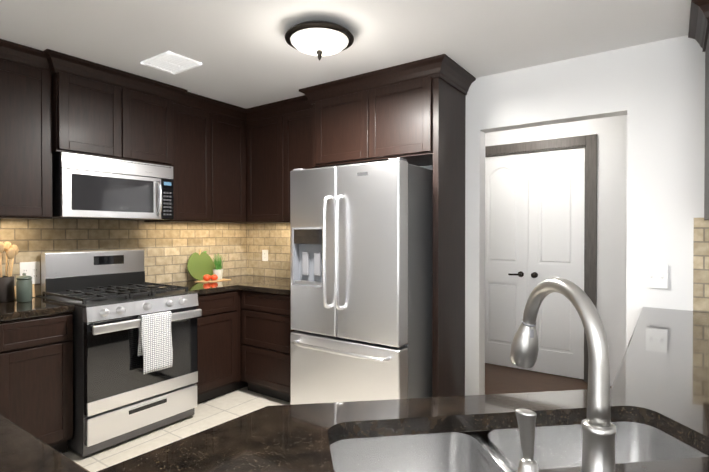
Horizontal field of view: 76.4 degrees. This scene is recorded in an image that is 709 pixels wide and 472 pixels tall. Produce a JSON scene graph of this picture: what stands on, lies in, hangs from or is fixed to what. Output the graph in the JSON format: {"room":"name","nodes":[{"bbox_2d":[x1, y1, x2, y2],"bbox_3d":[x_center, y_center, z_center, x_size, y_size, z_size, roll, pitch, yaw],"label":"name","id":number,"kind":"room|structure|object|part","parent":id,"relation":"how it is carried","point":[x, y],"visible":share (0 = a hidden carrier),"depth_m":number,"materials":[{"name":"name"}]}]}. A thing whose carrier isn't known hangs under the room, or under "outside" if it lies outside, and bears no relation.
{"room":"kitchen","nodes":[
{"label":"kitchen","id":0,"kind":"room"},
{"bbox_2d":[0,52,55,219],"bbox_3d":[-2.161,-0.573,2.743,0.374,0.930,0.436,0,1,35],"label":"upper cabinet","id":1,"kind":"object","parent":0,"relation":"attached to","point":[26,152],"depth_m":2.70,"materials":[{"name":"brown wood"}]},
{"bbox_2d":[52,64,135,161],"bbox_3d":[-1.877,-0.785,3.093,0.433,0.511,0.461,0,1,35],"label":"upper cabinet","id":2,"kind":"object","parent":0,"relation":"attached to","point":[92,115],"depth_m":2.95,"materials":[{"name":"brown wood"}]},
{"bbox_2d":[52,152,173,219],"bbox_3d":[-1.754,-0.326,3.225,0.480,0.403,0.769,0,1,35],"label":"microwave","id":3,"kind":"object","parent":2,"relation":"attached to","point":[88,187],"visible":1,"depth_m":3.04,"materials":[{"name":"grey metal"}]},
{"bbox_2d":[132,84,175,167],"bbox_3d":[-1.682,-0.787,3.370,0.433,0.511,0.461,0,1,35],"label":"upper cabinet","id":4,"kind":"object","parent":0,"relation":"attached to","point":[155,112],"depth_m":3.31,"materials":[{"name":"brown wood"}]},
{"bbox_2d":[144,96,207,222],"bbox_3d":[-1.443,-0.581,3.711,0.433,0.930,0.500,0,1,35],"label":"upper cabinet","id":5,"kind":"object","parent":0,"relation":"attached to","point":[190,174],"depth_m":3.60,"materials":[{"name":"brown wood"}]},
{"bbox_2d":[208,104,243,223],"bbox_3d":[-1.233,-0.583,3.999,0.444,0.930,0.458,0,1,35],"label":"upper cabinet","id":6,"kind":"object","parent":0,"relation":"attached to","point":[232,164],"depth_m":3.88,"materials":[{"name":"brown wood"}]},
{"bbox_2d":[62,363,611,471],"bbox_3d":[-1.571,1.363,0.833,8.500,0.050,9.700,0,1,35],"label":"floor","id":7,"kind":"structure","parent":0,"point":[216,411],"depth_m":3.44,"materials":[{"name":"tile"}]},
{"bbox_2d":[0,312,72,452],"bbox_3d":[-2.151,0.889,2.565,0.608,0.869,0.769,0,1,35],"label":"base cabinet","id":8,"kind":"object","parent":7,"relation":"on","point":[36,376],"visible":0.9,"depth_m":2.56,"materials":[{"name":"brown wood"}]},
{"bbox_2d":[0,297,74,320],"bbox_3d":[-2.149,0.433,2.560,0.613,0.040,0.771,0,1,35],"label":"countertop","id":9,"kind":"structure","parent":8,"relation":"on","point":[14,309],"depth_m":2.60,"materials":[{"name":"stone"}]},
{"bbox_2d":[0,241,18,301],"bbox_3d":[-2.202,0.223,2.828,0.120,0.376,0.155,0,1,35],"label":"utensil crock","id":10,"kind":"object","parent":9,"relation":"on","point":[7,282],"visible":1,"depth_m":2.81,"materials":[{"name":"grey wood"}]},
{"bbox_2d":[16,273,31,301],"bbox_3d":[-2.067,0.321,2.820,0.082,0.180,0.082,0,1,35],"label":"canister","id":11,"kind":"object","parent":9,"relation":"on","point":[24,288],"visible":1,"depth_m":2.79,"materials":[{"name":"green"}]},
{"bbox_2d":[14,284,34,298],"bbox_3d":[-2.174,0.367,2.969,0.028,0.084,0.110,0,1,35],"label":"wood board","id":12,"kind":"object","parent":9,"relation":"on","point":[33,293],"visible":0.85,"depth_m":3.00,"materials":[{"name":"beige wood"}]},
{"bbox_2d":[36,250,201,456],"bbox_3d":[-1.607,0.716,3.120,0.800,1.205,0.757,0,1,35],"label":"gas range","id":13,"kind":"object","parent":7,"relation":"on","point":[135,358],"visible":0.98,"depth_m":2.90,"materials":[{"name":"grey metal"}]},
{"bbox_2d":[138,311,172,374],"bbox_3d":[-1.290,0.685,2.921,0.053,0.370,0.217,0,1,35],"label":"towel","id":14,"kind":"object","parent":13,"relation":"hanging from","point":[155,336],"depth_m":2.90,"materials":[{"name":"white fabric"}]},
{"bbox_2d":[194,290,247,403],"bbox_3d":[-1.168,0.877,3.961,0.608,0.869,1.109,0,1,35],"label":"base cabinet","id":15,"kind":"object","parent":7,"relation":"on","point":[219,342],"visible":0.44,"depth_m":3.58,"materials":[{"name":"brown wood"}]},
{"bbox_2d":[149,275,289,294],"bbox_3d":[-0.899,0.423,3.767,1.266,0.040,1.112,0,1,35],"label":"countertop","id":16,"kind":"structure","parent":15,"relation":"on","point":[273,285],"depth_m":3.70,"materials":[{"name":"stone"}]},
{"bbox_2d":[187,250,214,279],"bbox_3d":[-1.383,0.262,4.055,0.081,0.277,0.285,0,1,35],"label":"decor","id":17,"kind":"object","parent":16,"relation":"on","point":[200,265],"visible":0.85,"depth_m":4.04,"materials":[{"name":"green ceramic"}]},
{"bbox_2d":[194,273,230,282],"bbox_3d":[-1.262,0.363,4.020,0.155,0.075,0.280,0,1,35],"label":"tray","id":18,"kind":"object","parent":16,"relation":"on","point":[207,278],"visible":1,"depth_m":3.96,"materials":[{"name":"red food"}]},
{"bbox_2d":[213,254,224,279],"bbox_3d":[-1.242,0.273,4.083,0.120,0.240,0.119,0,1,35],"label":"plant pot","id":19,"kind":"object","parent":18,"relation":"on","point":[218,271],"visible":0.94,"depth_m":4.07,"materials":[{"name":"white ceramic"}]},
{"bbox_2d":[241,290,296,402],"bbox_3d":[-0.513,0.878,3.808,0.677,0.869,0.608,0,1,35],"label":"base cabinet","id":20,"kind":"object","parent":7,"relation":"on","point":[266,330],"visible":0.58,"depth_m":3.58,"materials":[{"name":"brown wood"}]},
{"bbox_2d":[290,158,432,404],"bbox_3d":[0.098,0.416,3.207,0.886,1.780,0.824,0,1,35],"label":"refrigerator","id":21,"kind":"object","parent":7,"relation":"on","point":[361,267],"visible":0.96,"depth_m":2.88,"materials":[{"name":"grey metal"}]},
{"bbox_3d":[-0.258,0.101,3.111,0.411,1.125,0.115,0,1,35],"label":"door","id":22,"kind":"part","parent":21,"relation":"part of","materials":[{"name":"silver metal"}]},
{"bbox_2d":[458,430,492,442],"bbox_3d":[0.248,0.901,1.172,0.672,0.868,0.629,0,1,35],"label":"base cabinet","id":23,"kind":"object","parent":7,"relation":"on","point":[483,435],"depth_m":1.04,"materials":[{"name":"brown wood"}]},
{"bbox_2d":[0,414,75,471],"bbox_3d":[-0.526,0.450,0.664,1.290,0.040,1.140,0,1,35],"label":"countertop","id":24,"kind":"structure","parent":23,"relation":"on","point":[20,450],"depth_m":0.89,"materials":[{"name":"stone"}]},
{"bbox_2d":[52,307,708,471],"bbox_3d":[0.633,0.445,1.260,1.297,0.040,3.448,0,1,35],"label":"countertop","id":25,"kind":"structure","parent":23,"relation":"on","point":[661,382],"depth_m":1.08,"materials":[{"name":"stone"}]},
{"bbox_2d":[330,422,708,471],"bbox_3d":[0.348,0.571,0.957,0.860,0.204,0.316,0,0,-8],"label":"undermount sink","id":26,"kind":"object","parent":25,"relation":"in","point":[560,446],"visible":0.62,"depth_m":1.07,"materials":[{"name":"silver metal"}]},
{"bbox_2d":[510,277,615,471],"bbox_3d":[0.397,0.256,0.907,0.239,0.341,0.328,0,1,35],"label":"pull-down faucet","id":27,"kind":"object","parent":25,"relation":"on","point":[598,439],"visible":1,"depth_m":0.80,"materials":[{"name":"silver metal"}]},
{"bbox_2d":[0,0,690,108],"bbox_3d":[-1.571,-1.132,0.812,8.500,0.060,9.700,0,1,35],"label":"ceiling","id":28,"kind":"structure","parent":0,"point":[244,53],"depth_m":2.48,"materials":[{"name":"white paint"}]},
{"bbox_2d":[141,51,201,73],"bbox_3d":[-1.180,-1.113,2.904,0.310,0.012,0.240,0,1,35],"label":"ceiling vent","id":29,"kind":"object","parent":28,"relation":"in","point":[171,62],"visible":0.98,"depth_m":2.89,"materials":[{"name":"white plastic"}]},
{"bbox_2d":[285,20,353,60],"bbox_3d":[-0.190,-1.035,2.453,0.376,0.160,0.376,0,1,35],"label":"flush-mount ceiling light","id":30,"kind":"object","parent":28,"relation":"attached to","point":[319,39],"visible":1,"depth_m":2.36,"materials":[{"name":"white glass"}]},
{"bbox_2d":[485,115,626,385],"bbox_3d":[2.197,0.091,4.027,6.030,2.440,0.120,0,1,35],"label":"wall","id":31,"kind":"structure","parent":0,"point":[611,132],"depth_m":3.93,"materials":[{"name":"white paint"}]},
{"bbox_2d":[485,153,528,369],"bbox_3d":[1.487,0.249,4.514,0.491,2.100,0.035,0,1,35],"label":"door leaf","id":32,"kind":"structure","parent":31,"relation":"in","point":[497,272],"depth_m":4.49,"materials":[{"name":"white wood"}]},
{"bbox_2d":[485,134,596,382],"bbox_3d":[1.690,0.203,4.373,1.189,2.210,0.140,0,1,35],"label":"door frame","id":33,"kind":"structure","parent":31,"relation":"attached to","point":[590,238],"depth_m":4.02,"materials":[{"name":"brown wood"}]},
{"bbox_2d":[528,148,584,379],"bbox_3d":[1.891,0.251,4.229,0.491,2.100,0.035,0,1,35],"label":"door leaf","id":34,"kind":"structure","parent":31,"relation":"in","point":[560,362],"depth_m":4.21,"materials":[{"name":"white wood"}]},
{"bbox_2d":[508,271,537,277],"bbox_3d":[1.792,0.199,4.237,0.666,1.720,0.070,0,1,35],"label":"hardware piece","id":35,"kind":"object","parent":34,"relation":"attached to","point":[533,274],"visible":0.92,"depth_m":4.35,"materials":[{"name":"brown metal"}]},
{"bbox_2d":[419,35,704,395],"bbox_3d":[1.403,0.101,2.899,6.030,2.440,0.120,0,1,35],"label":"wall","id":36,"kind":"structure","parent":0,"point":[654,92],"depth_m":2.65,"materials":[{"name":"white paint"}]},
{"bbox_2d":[244,108,287,223],"bbox_3d":[-0.694,-0.583,4.042,0.528,0.930,0.414,0,1,35],"label":"upper cabinet","id":37,"kind":"object","parent":36,"relation":"attached to","point":[265,133],"depth_m":3.94,"materials":[{"name":"brown wood"}]},
{"bbox_2d":[288,104,311,222],"bbox_3d":[-0.360,-0.582,3.849,0.487,0.930,0.343,0,1,35],"label":"upper cabinet","id":38,"kind":"object","parent":36,"relation":"attached to","point":[297,117],"depth_m":3.72,"materials":[{"name":"brown wood"}]},
{"bbox_2d":[308,84,379,167],"bbox_3d":[0.043,-0.789,3.481,0.586,0.509,0.478,0,1,35],"label":"upper cabinet","id":39,"kind":"object","parent":36,"relation":"attached to","point":[341,125],"depth_m":3.29,"materials":[{"name":"brown wood"}]},
{"bbox_2d":[376,68,467,167],"bbox_3d":[0.421,-0.787,3.215,0.586,0.509,0.478,0,1,35],"label":"upper cabinet","id":40,"kind":"object","parent":36,"relation":"attached to","point":[420,117],"depth_m":2.99,"materials":[{"name":"brown wood"}]},
{"bbox_2d":[247,218,708,311],"bbox_3d":[0.532,0.141,3.435,3.990,0.550,0.008,0,1,35],"label":"wall tile","id":41,"kind":"structure","parent":36,"relation":"attached to","point":[273,239],"depth_m":4.28,"materials":[{"name":"tile"}]},
{"bbox_2d":[262,250,267,260],"bbox_3d":[-0.877,0.191,4.418,0.078,0.110,0.008,0,1,35],"label":"electrical outlet plate","id":42,"kind":"object","parent":41,"relation":"attached to","point":[264,255],"visible":1,"depth_m":4.42,"materials":[{"name":"white plastic"}]},
{"bbox_2d":[646,264,667,287],"bbox_3d":[1.730,0.230,2.577,0.103,0.134,0.016,0,1,35],"label":"switch plate","id":43,"kind":"object","parent":36,"relation":"attached to","point":[656,276],"visible":1,"depth_m":2.58,"materials":[{"name":"white plastic"}]},
{"bbox_2d":[700,12,708,219],"bbox_3d":[1.917,-0.558,2.199,0.308,0.950,0.418,0,1,35],"label":"upper cabinet","id":44,"kind":"object","parent":36,"relation":"attached to","point":[705,46],"depth_m":2.30,"materials":[{"name":"brown wood"}]},
{"bbox_3d":[-3.075,0.109,1.882,0.120,2.440,9.700,0,1,35],"label":"wall","id":45,"kind":"structure","parent":0,"visible":0},
{"bbox_2d":[0,218,246,297],"bbox_3d":[-1.871,0.141,3.481,0.008,0.550,2.700,0,1,35],"label":"wall tile","id":46,"kind":"structure","parent":45,"relation":"attached to","point":[169,248],"depth_m":3.68,"materials":[{"name":"tile"}]},
{"bbox_2d":[20,262,39,283],"bbox_3d":[-2.181,0.250,3.028,0.008,0.150,0.116,0,1,35],"label":"electrical outlet plate","id":47,"kind":"object","parent":46,"relation":"attached to","point":[32,269],"visible":0.75,"depth_m":3.04,"materials":[{"name":"white plastic"}]}
]}

